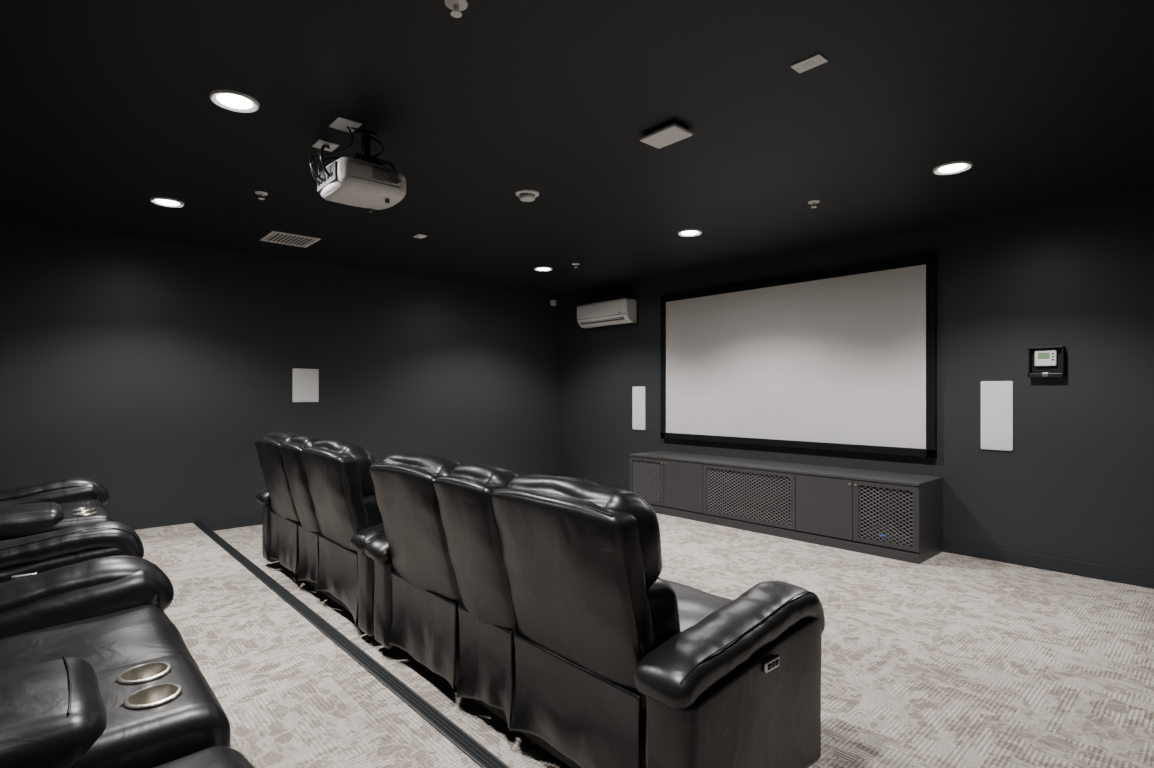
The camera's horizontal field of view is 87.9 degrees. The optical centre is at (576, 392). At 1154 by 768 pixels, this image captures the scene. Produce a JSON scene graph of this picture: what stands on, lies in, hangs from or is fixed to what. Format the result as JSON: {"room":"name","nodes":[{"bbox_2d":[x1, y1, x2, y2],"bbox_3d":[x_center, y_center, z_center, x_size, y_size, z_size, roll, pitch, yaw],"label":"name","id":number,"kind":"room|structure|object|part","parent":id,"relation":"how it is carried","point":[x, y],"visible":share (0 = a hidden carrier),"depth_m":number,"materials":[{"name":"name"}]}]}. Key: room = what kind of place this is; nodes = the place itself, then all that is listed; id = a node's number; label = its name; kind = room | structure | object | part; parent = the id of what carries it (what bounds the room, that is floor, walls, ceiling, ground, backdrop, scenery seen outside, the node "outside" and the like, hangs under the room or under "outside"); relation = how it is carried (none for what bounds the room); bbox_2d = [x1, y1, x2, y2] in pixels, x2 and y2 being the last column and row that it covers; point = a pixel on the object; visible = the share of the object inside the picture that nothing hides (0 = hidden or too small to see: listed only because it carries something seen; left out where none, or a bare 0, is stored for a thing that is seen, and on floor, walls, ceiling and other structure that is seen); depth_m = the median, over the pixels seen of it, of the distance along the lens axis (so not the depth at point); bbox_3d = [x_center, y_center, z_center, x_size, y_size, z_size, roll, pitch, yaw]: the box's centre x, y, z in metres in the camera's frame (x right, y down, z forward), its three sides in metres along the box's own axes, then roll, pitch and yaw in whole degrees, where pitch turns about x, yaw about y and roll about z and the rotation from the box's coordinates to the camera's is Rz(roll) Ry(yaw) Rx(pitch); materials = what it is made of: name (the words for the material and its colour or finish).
{"room":"home theater","nodes":[
{"label":"home theater","id":0,"kind":"room"},
{"bbox_2d":[0,219,559,529],"bbox_3d":[-2.814,-0.034,6.430,7.040,2.707,0.120,0,0,-42],"label":"wall","id":1,"kind":"structure","parent":0,"point":[152,372],"depth_m":5.83,"materials":[{"name":"paint"}]},
{"bbox_2d":[292,368,318,401],"bbox_3d":[-2.854,-0.080,6.303,0.260,0.350,0.016,0,0,-42],"label":"wall speaker","id":2,"kind":"object","parent":1,"relation":"attached to","point":[305,382],"visible":1,"depth_m":6.29,"materials":[{"name":"white plastic"}]},
{"bbox_2d":[201,477,559,530],"bbox_3d":[-1.903,1.268,7.158,4.444,0.105,0.014,0,0,-42],"label":"baseboard","id":3,"kind":"structure","parent":1,"relation":"attached to","point":[250,520],"depth_m":5.85,"materials":[{"name":"paint"}]},
{"bbox_2d":[550,300,555,306],"bbox_3d":[-0.344,-1.269,8.499,0.070,0.096,0.100,0,0,-42],"label":"sensor","id":4,"kind":"object","parent":1,"relation":"attached to","point":[553,302],"visible":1,"depth_m":8.46,"materials":[{"name":"white plastic"}]},
{"bbox_2d":[0,0,1153,296],"bbox_3d":[-0.201,-1.437,3.518,7.040,0.100,7.945,0,0,-42],"label":"ceiling","id":5,"kind":"structure","parent":0,"point":[107,109],"depth_m":3.02,"materials":[{"name":"black paint"}]},
{"bbox_2d":[150,197,183,207],"bbox_3d":[-2.973,-1.381,4.346,0.208,0.012,0.208,0,0,-42],"label":"recessed light","id":6,"kind":"object","parent":5,"relation":"in","point":[167,202],"visible":1,"depth_m":4.33,"materials":[{"name":"white plastic"}]},
{"bbox_2d":[209,90,259,112],"bbox_3d":[-1.623,-1.381,2.843,0.208,0.012,0.208,0,0,-42],"label":"recessed light","id":7,"kind":"object","parent":5,"relation":"in","point":[231,100],"visible":1,"depth_m":2.83,"materials":[{"name":"white plastic"}]},
{"bbox_2d":[255,191,267,199],"bbox_3d":[-2.189,-1.367,4.154,0.080,0.041,0.080,0,0,-42],"label":"sprinkler","id":8,"kind":"object","parent":5,"relation":"attached to","point":[261,193],"visible":1,"depth_m":4.14,"materials":[{"name":"white plastic"}]},
{"bbox_2d":[260,231,320,247],"bbox_3d":[-2.586,-1.381,5.398,0.400,0.011,0.400,0,0,-42],"label":"ceiling vent","id":9,"kind":"object","parent":5,"relation":"in","point":[274,236],"depth_m":5.38,"materials":[{"name":"white metal"}]},
{"bbox_2d":[312,139,338,151],"bbox_3d":[-1.405,-1.383,3.348,0.110,0.008,0.120,0,0,-42],"label":"outlet plate","id":10,"kind":"object","parent":5,"relation":"attached to","point":[319,143],"depth_m":3.33,"materials":[{"name":"white plastic"}]},
{"bbox_2d":[309,117,405,212],"bbox_3d":[-1.217,-1.199,3.249,0.470,0.378,0.519,0,0,-42],"label":"projector","id":11,"kind":"object","parent":5,"relation":"hanging from","point":[361,180],"visible":1,"depth_m":3.11,"materials":[{"name":"white plastic"}]},
{"bbox_3d":[-1.284,-1.110,3.080,0.014,0.090,0.260,0,0,-42],"label":"port panel","id":12,"kind":"part","parent":11,"relation":"part of","materials":[{"name":"white plastic"}]},
{"bbox_3d":[-1.196,-1.383,3.092,0.120,0.008,0.140,0,0,-42],"label":"ceiling plate","id":13,"kind":"part","parent":11,"relation":"part of","materials":[{"name":"white plastic"}]},
{"bbox_3d":[-1.133,-1.215,3.113,0.020,0.067,0.122,0,0,0],"label":"mount arm","id":14,"kind":"part","parent":11,"relation":"part of","materials":[{"name":"black plastic"}]},
{"bbox_2d":[372,167,398,174],"bbox_3d":[-0.995,-1.150,3.108,0.140,0.004,0.013,0,0,-42],"label":"vent","id":15,"kind":"object","parent":11,"relation":"attached to","point":[379,170],"depth_m":3.10,"materials":[{"name":"black plastic"}]},
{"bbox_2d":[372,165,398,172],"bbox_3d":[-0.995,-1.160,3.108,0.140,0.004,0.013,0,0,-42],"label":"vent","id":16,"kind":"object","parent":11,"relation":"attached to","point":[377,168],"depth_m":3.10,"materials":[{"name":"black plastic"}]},
{"bbox_3d":[-1.030,-1.215,3.206,0.122,0.067,0.020,0,0,7],"label":"mount arm","id":17,"kind":"part","parent":11,"relation":"part of","materials":[{"name":"black plastic"}]},
{"bbox_2d":[413,234,426,238],"bbox_3d":[-1.385,-1.383,5.292,0.088,0.007,0.115,0,0,-42],"label":"plate","id":18,"kind":"object","parent":5,"relation":"attached to","point":[421,236],"depth_m":5.28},
{"bbox_2d":[445,0,467,17],"bbox_3d":[-0.429,-1.367,2.130,0.080,0.041,0.080,0,0,-42],"label":"sprinkler","id":19,"kind":"object","parent":5,"relation":"attached to","point":[456,6],"visible":1,"depth_m":2.12,"materials":[{"name":"white plastic"}]},
{"bbox_2d":[515,189,538,201],"bbox_3d":[-0.345,-1.361,4.154,0.166,0.052,0.166,0,0,-42],"label":"smoke detector","id":20,"kind":"object","parent":5,"relation":"attached to","point":[526,195],"visible":1,"depth_m":4.11,"materials":[{"name":"white plastic"}]},
{"bbox_2d":[534,267,552,270],"bbox_3d":[-0.375,-1.381,6.677,0.208,0.012,0.208,0,0,-42],"label":"recessed light","id":21,"kind":"object","parent":5,"relation":"in","point":[535,268],"visible":1,"depth_m":6.66,"materials":[{"name":"white plastic"}]},
{"bbox_2d":[639,123,692,148],"bbox_3d":[0.473,-1.369,3.179,0.164,0.036,0.240,0,0,-42],"label":"ceiling speaker","id":22,"kind":"object","parent":5,"relation":"attached to","point":[671,133],"visible":1,"depth_m":3.15,"materials":[{"name":"white plastic"}]},
{"bbox_2d":[678,229,701,236],"bbox_3d":[0.974,-1.381,5.173,0.208,0.012,0.208,0,0,-42],"label":"recessed light","id":23,"kind":"object","parent":5,"relation":"in","point":[688,232],"visible":1,"depth_m":5.15,"materials":[{"name":"white plastic"}]},
{"bbox_2d":[790,53,827,72],"bbox_3d":[0.975,-1.383,2.517,0.080,0.007,0.128,0,0,-42],"label":"plate","id":24,"kind":"object","parent":5,"relation":"attached to","point":[811,62],"depth_m":2.51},
{"bbox_2d":[808,200,819,207],"bbox_3d":[1.718,-1.367,4.345,0.080,0.041,0.080,0,0,-42],"label":"sprinkler","id":25,"kind":"object","parent":5,"relation":"attached to","point":[813,202],"visible":1,"depth_m":4.33,"materials":[{"name":"white plastic"}]},
{"bbox_2d":[933,161,972,174],"bbox_3d":[2.310,-1.381,3.685,0.208,0.012,0.208,0,0,-42],"label":"recessed light","id":26,"kind":"object","parent":5,"relation":"in","point":[950,168],"visible":1,"depth_m":3.67,"materials":[{"name":"white plastic"}]},
{"bbox_2d":[214,512,1153,767],"bbox_3d":[-0.201,1.370,3.518,7.040,0.100,7.945,0,0,-42],"label":"floor","id":27,"kind":"structure","parent":0,"point":[945,660],"depth_m":2.99,"materials":[{"name":"carpet"}]},
{"bbox_2d":[133,523,480,767],"bbox_3d":[-1.867,1.270,2.023,2.322,0.100,7.705,0,0,-42],"label":"platform","id":28,"kind":"object","parent":27,"relation":"on","point":[289,696],"visible":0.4,"depth_m":2.55,"materials":[{"name":"carpet"}]},
{"bbox_2d":[0,477,144,585],"bbox_3d":[-2.880,0.698,3.056,0.905,1.044,2.051,0,0,-42],"label":"recliner sofa","id":29,"kind":"object","parent":28,"relation":"on","point":[50,525],"visible":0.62,"depth_m":2.89,"materials":[{"name":"black leather"}]},
{"bbox_2d":[10,572,37,582],"bbox_3d":[-2.159,0.725,2.339,0.080,0.036,0.014,0,0,-42],"label":"switch","id":30,"kind":"object","parent":29,"relation":"attached to","point":[13,575],"depth_m":2.33,"materials":[{"name":"metal"}]},
{"bbox_3d":[-2.880,0.663,3.059,0.403,0.159,0.389,0,0,-42],"label":"console lid","id":31,"kind":"part","parent":29,"relation":"part of","materials":[{"name":"black leather"}]},
{"bbox_3d":[-2.242,0.904,2.397,0.752,0.551,0.210,0,0,-42],"label":"arm","id":32,"kind":"part","parent":29,"relation":"part of","materials":[{"name":"black leather"}]},
{"bbox_2d":[47,507,114,531],"bbox_3d":[-2.688,0.719,3.231,0.307,0.160,0.390,0,0,-42],"label":"armrest","id":33,"kind":"object","parent":29,"relation":"on","point":[72,517],"depth_m":3.13,"materials":[{"name":"black leather"}]},
{"bbox_2d":[59,500,110,514],"bbox_3d":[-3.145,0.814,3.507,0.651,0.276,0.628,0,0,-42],"label":"cup holder","id":34,"kind":"object","parent":29,"relation":"on","point":[65,504],"depth_m":3.69,"materials":[{"name":"silver metal"}]},
{"bbox_2d":[0,556,257,767],"bbox_3d":[-1.154,0.698,1.132,0.905,1.044,2.051,0,0,-42],"label":"recliner sofa","id":35,"kind":"object","parent":28,"relation":"on","point":[95,672],"visible":1,"depth_m":1.31,"materials":[{"name":"black leather"}]},
{"bbox_3d":[-1.153,0.663,1.135,0.403,0.159,0.389,0,0,-42],"label":"console lid","id":36,"kind":"part","parent":35,"relation":"part of","materials":[{"name":"black leather"}]},
{"bbox_2d":[0,605,196,672],"bbox_3d":[-1.419,0.814,1.583,0.651,0.276,0.628,0,0,-42],"label":"seat cushion","id":37,"kind":"object","parent":35,"relation":"on","point":[106,637],"depth_m":1.69,"materials":[{"name":"black leather"}]},
{"bbox_2d":[66,655,230,767],"bbox_3d":[-0.961,0.719,1.307,0.307,0.160,0.390,0,0,-42],"label":"armrest","id":38,"kind":"object","parent":35,"relation":"on","point":[159,710],"depth_m":1.22,"materials":[{"name":"black leather"}]},
{"bbox_2d":[149,744,257,767],"bbox_3d":[-0.738,0.816,0.823,0.651,0.276,0.624,0,0,-42],"label":"seat cushion","id":39,"kind":"object","parent":35,"relation":"on","point":[160,755],"depth_m":1.15,"materials":[{"name":"black leather"}]},
{"bbox_2d":[193,521,509,767],"bbox_3d":[-1.016,1.265,2.786,0.068,0.106,7.701,0,0,-42],"label":"trim","id":40,"kind":"structure","parent":28,"relation":"attached to","point":[462,740],"depth_m":2.59,"materials":[{"name":"black rubber"}]},
{"bbox_2d":[255,432,383,635],"bbox_3d":[-1.501,0.798,4.072,0.905,1.044,2.051,0,0,-42],"label":"recliner sofa","id":41,"kind":"object","parent":27,"relation":"on","point":[321,514],"visible":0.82,"depth_m":3.52,"materials":[{"name":"black leather"}]},
{"bbox_3d":[-2.087,1.004,4.783,0.757,0.552,0.205,0,0,-42],"label":"arm","id":42,"kind":"part","parent":41,"relation":"part of","materials":[{"name":"black leather"}]},
{"bbox_2d":[263,432,297,442],"bbox_3d":[-2.049,0.443,4.271,0.271,0.331,0.644,0,0,-42],"label":"pillow","id":43,"kind":"object","parent":41,"relation":"on","point":[274,437],"depth_m":4.15,"materials":[{"name":"black leather"}]},
{"bbox_2d":[290,436,321,447],"bbox_3d":[-1.706,0.444,3.889,0.270,0.337,0.397,0,0,-42],"label":"pillow","id":44,"kind":"object","parent":41,"relation":"on","point":[305,441],"depth_m":3.75,"materials":[{"name":"black leather"}]},
{"bbox_3d":[-1.463,1.140,4.109,0.600,0.300,1.970,0,0,-42],"label":"frame","id":45,"kind":"part","parent":41,"relation":"part of","materials":[{"name":"black leather"}]},
{"bbox_2d":[310,440,374,495],"bbox_3d":[-1.369,0.447,3.511,0.272,0.328,0.641,0,0,-42],"label":"pillow","id":46,"kind":"object","parent":41,"relation":"on","point":[348,473],"depth_m":3.27,"materials":[{"name":"black leather"}]},
{"bbox_3d":[-0.863,1.004,3.413,0.752,0.551,0.210,0,0,-42],"label":"arm","id":47,"kind":"part","parent":41,"relation":"part of","materials":[{"name":"black leather"}]},
{"bbox_2d":[365,495,381,525],"bbox_3d":[-1.308,0.728,3.564,0.292,0.372,0.632,0,0,-42],"label":"lumbar pillow","id":48,"kind":"object","parent":41,"relation":"on","point":[372,514],"depth_m":3.30,"materials":[{"name":"black leather"}]},
{"bbox_2d":[366,453,825,767],"bbox_3d":[-0.129,0.798,2.543,0.905,1.044,2.051,0,0,-42],"label":"recliner sofa","id":49,"kind":"object","parent":27,"relation":"on","point":[545,602],"visible":1,"depth_m":1.92,"materials":[{"name":"black leather"}]},
{"bbox_3d":[-0.715,1.004,3.254,0.757,0.552,0.205,0,0,-42],"label":"arm","id":50,"kind":"part","parent":49,"relation":"part of","materials":[{"name":"black leather"}]},
{"bbox_2d":[382,453,460,475],"bbox_3d":[-0.677,0.443,2.742,0.271,0.331,0.644,0,0,-42],"label":"pillow","id":51,"kind":"object","parent":49,"relation":"on","point":[426,465],"depth_m":2.61,"materials":[{"name":"black leather"}]},
{"bbox_2d":[449,463,517,487],"bbox_3d":[-0.334,0.444,2.360,0.270,0.337,0.397,0,0,-42],"label":"pillow","id":52,"kind":"object","parent":49,"relation":"on","point":[481,475],"depth_m":2.23,"materials":[{"name":"black leather"}]},
{"bbox_3d":[-0.090,1.140,2.579,0.600,0.300,1.970,0,0,-42],"label":"frame","id":53,"kind":"part","parent":49,"relation":"part of","materials":[{"name":"black leather"}]},
{"bbox_2d":[507,474,662,583],"bbox_3d":[0.003,0.447,1.981,0.272,0.328,0.641,0,0,-42],"label":"pillow","id":54,"kind":"object","parent":49,"relation":"on","point":[629,550],"depth_m":1.77,"materials":[{"name":"black leather"}]},
{"bbox_2d":[649,578,680,645],"bbox_3d":[0.064,0.728,2.034,0.292,0.372,0.632,0,0,-42],"label":"lumbar pillow","id":55,"kind":"object","parent":49,"relation":"on","point":[664,626],"depth_m":1.79,"materials":[{"name":"black leather"}]},
{"bbox_2d":[640,578,731,710],"bbox_3d":[0.288,0.916,2.233,0.651,0.276,0.624,0,0,-42],"label":"seat cushion","id":56,"kind":"object","parent":49,"relation":"on","point":[694,605],"depth_m":2.24,"materials":[{"name":"black leather"}]},
{"bbox_3d":[0.510,1.004,1.883,0.752,0.551,0.210,0,0,-42],"label":"arm","id":57,"kind":"part","parent":49,"relation":"part of","materials":[{"name":"black leather"}]},
{"bbox_2d":[763,654,778,672],"bbox_3d":[0.592,0.825,1.825,0.080,0.036,0.014,0,0,-42],"label":"switch","id":58,"kind":"object","parent":49,"relation":"attached to","point":[770,661],"depth_m":1.82,"materials":[{"name":"metal"}]},
{"bbox_2d":[629,451,942,563],"bbox_3d":[1.823,1.010,5.935,0.556,0.620,3.050,0,0,-42],"label":"media cabinet","id":59,"kind":"object","parent":27,"relation":"on","point":[897,516],"visible":0.99,"depth_m":5.34,"materials":[{"name":"grey laminate"}]},
{"bbox_3d":[0.781,0.980,6.706,0.005,0.438,0.418,0,0,-42],"label":"door","id":60,"kind":"part","parent":59,"relation":"part of","materials":[{"name":"metal"}]},
{"bbox_3d":[0.781,0.746,6.706,0.020,0.035,0.505,0,0,-42],"label":"door rail","id":61,"kind":"part","parent":59,"relation":"part of","materials":[{"name":"grey laminate"}]},
{"bbox_3d":[0.781,1.214,6.706,0.020,0.035,0.505,0,0,-42],"label":"door rail","id":62,"kind":"part","parent":59,"relation":"part of","materials":[{"name":"grey laminate"}]},
{"bbox_3d":[1.122,0.980,6.327,0.020,0.504,0.505,0,0,-42],"label":"door panel","id":63,"kind":"part","parent":59,"relation":"part of","materials":[{"name":"grey laminate"}]},
{"bbox_3d":[1.629,0.980,5.761,0.005,0.438,0.918,0,0,-42],"label":"door","id":64,"kind":"part","parent":59,"relation":"part of","materials":[{"name":"metal"}]},
{"bbox_3d":[1.629,0.746,5.761,0.020,0.035,1.005,0,0,-42],"label":"door rail","id":65,"kind":"part","parent":59,"relation":"part of","materials":[{"name":"grey laminate"}]},
{"bbox_3d":[1.629,1.214,5.761,0.020,0.035,1.005,0,0,-42],"label":"door rail","id":66,"kind":"part","parent":59,"relation":"part of","materials":[{"name":"grey laminate"}]},
{"bbox_3d":[1.823,1.232,5.935,0.480,0.025,3.010,0,0,-42],"label":"panel","id":67,"kind":"part","parent":59,"relation":"part of","materials":[{"name":"grey wood"}]},
{"bbox_3d":[2.009,0.979,6.102,0.020,0.513,3.010,0,0,-42],"label":"panel","id":68,"kind":"part","parent":59,"relation":"part of","materials":[{"name":"grey wood"}]},
{"bbox_3d":[2.137,0.980,5.195,0.020,0.504,0.505,0,0,-42],"label":"door panel","id":69,"kind":"part","parent":59,"relation":"part of","materials":[{"name":"grey laminate"}]},
{"bbox_3d":[2.477,0.980,4.816,0.005,0.438,0.418,0,0,-42],"label":"door","id":70,"kind":"part","parent":59,"relation":"part of","materials":[{"name":"metal"}]},
{"bbox_3d":[2.477,0.746,4.816,0.020,0.035,0.505,0,0,-42],"label":"door rail","id":71,"kind":"part","parent":59,"relation":"part of","materials":[{"name":"grey laminate"}]},
{"bbox_3d":[2.477,1.214,4.816,0.020,0.035,0.505,0,0,-42],"label":"door rail","id":72,"kind":"part","parent":59,"relation":"part of","materials":[{"name":"grey laminate"}]},
{"bbox_2d":[560,188,1153,572],"bbox_3d":[2.375,-0.034,5.829,0.120,2.707,7.705,0,0,-42],"label":"wall","id":73,"kind":"structure","parent":0,"point":[1076,482],"depth_m":4.62,"materials":[{"name":"paint"}]},
{"bbox_2d":[577,298,636,328],"bbox_3d":[0.374,-1.032,7.805,0.240,0.305,0.920,0,0,-42],"label":"air conditioner","id":74,"kind":"object","parent":73,"relation":"attached to","point":[620,311],"visible":1,"depth_m":7.65,"materials":[{"name":"white plastic"}]},
{"bbox_2d":[632,387,645,429],"bbox_3d":[0.781,0.195,7.503,0.016,0.529,0.218,0,0,-42],"label":"wall speaker","id":75,"kind":"object","parent":73,"relation":"attached to","point":[638,393],"visible":1,"depth_m":7.49,"materials":[{"name":"white plastic"}]},
{"bbox_2d":[661,254,936,457],"bbox_3d":[2.010,-0.306,6.106,0.048,1.701,2.966,0,0,-42],"label":"projection screen","id":76,"kind":"object","parent":73,"relation":"attached to","point":[845,359],"visible":1,"depth_m":5.82,"materials":[{"name":"white fabric"}]},
{"bbox_3d":[1.043,-0.306,7.184,0.048,1.701,0.072,0,0,-42],"label":"frame","id":77,"kind":"part","parent":76,"relation":"part of","materials":[{"name":"black fabric"}]},
{"bbox_3d":[2.010,0.508,6.106,0.048,0.072,2.966,0,0,-42],"label":"frame","id":78,"kind":"part","parent":76,"relation":"part of","materials":[{"name":"black fabric"}]},
{"bbox_3d":[2.010,-1.121,6.106,0.048,0.072,2.966,0,0,-42],"label":"frame","id":79,"kind":"part","parent":76,"relation":"part of","materials":[{"name":"black fabric"}]},
{"bbox_3d":[2.976,-0.306,5.029,0.048,1.701,0.072,0,0,-42],"label":"frame","id":80,"kind":"part","parent":76,"relation":"part of","materials":[{"name":"black fabric"}]},
{"bbox_2d":[560,477,1153,588],"bbox_3d":[2.325,1.268,5.784,0.014,0.105,7.705,0,0,-42],"label":"baseboard","id":81,"kind":"structure","parent":73,"relation":"attached to","point":[1085,569],"depth_m":4.44,"materials":[{"name":"paint"}]},
{"bbox_2d":[981,381,1012,450],"bbox_3d":[3.296,0.178,4.700,0.016,0.538,0.204,0,0,-42],"label":"wall speaker","id":82,"kind":"object","parent":73,"relation":"attached to","point":[996,396],"visible":1,"depth_m":4.69,"materials":[{"name":"white plastic"}]},
{"bbox_2d":[1028,346,1064,377],"bbox_3d":[3.483,-0.230,4.446,0.078,0.230,0.210,0,0,-42],"label":"thermostat","id":83,"kind":"object","parent":73,"relation":"attached to","point":[1043,362],"visible":1,"depth_m":4.44,"materials":[{"name":"black plastic"}]}
]}

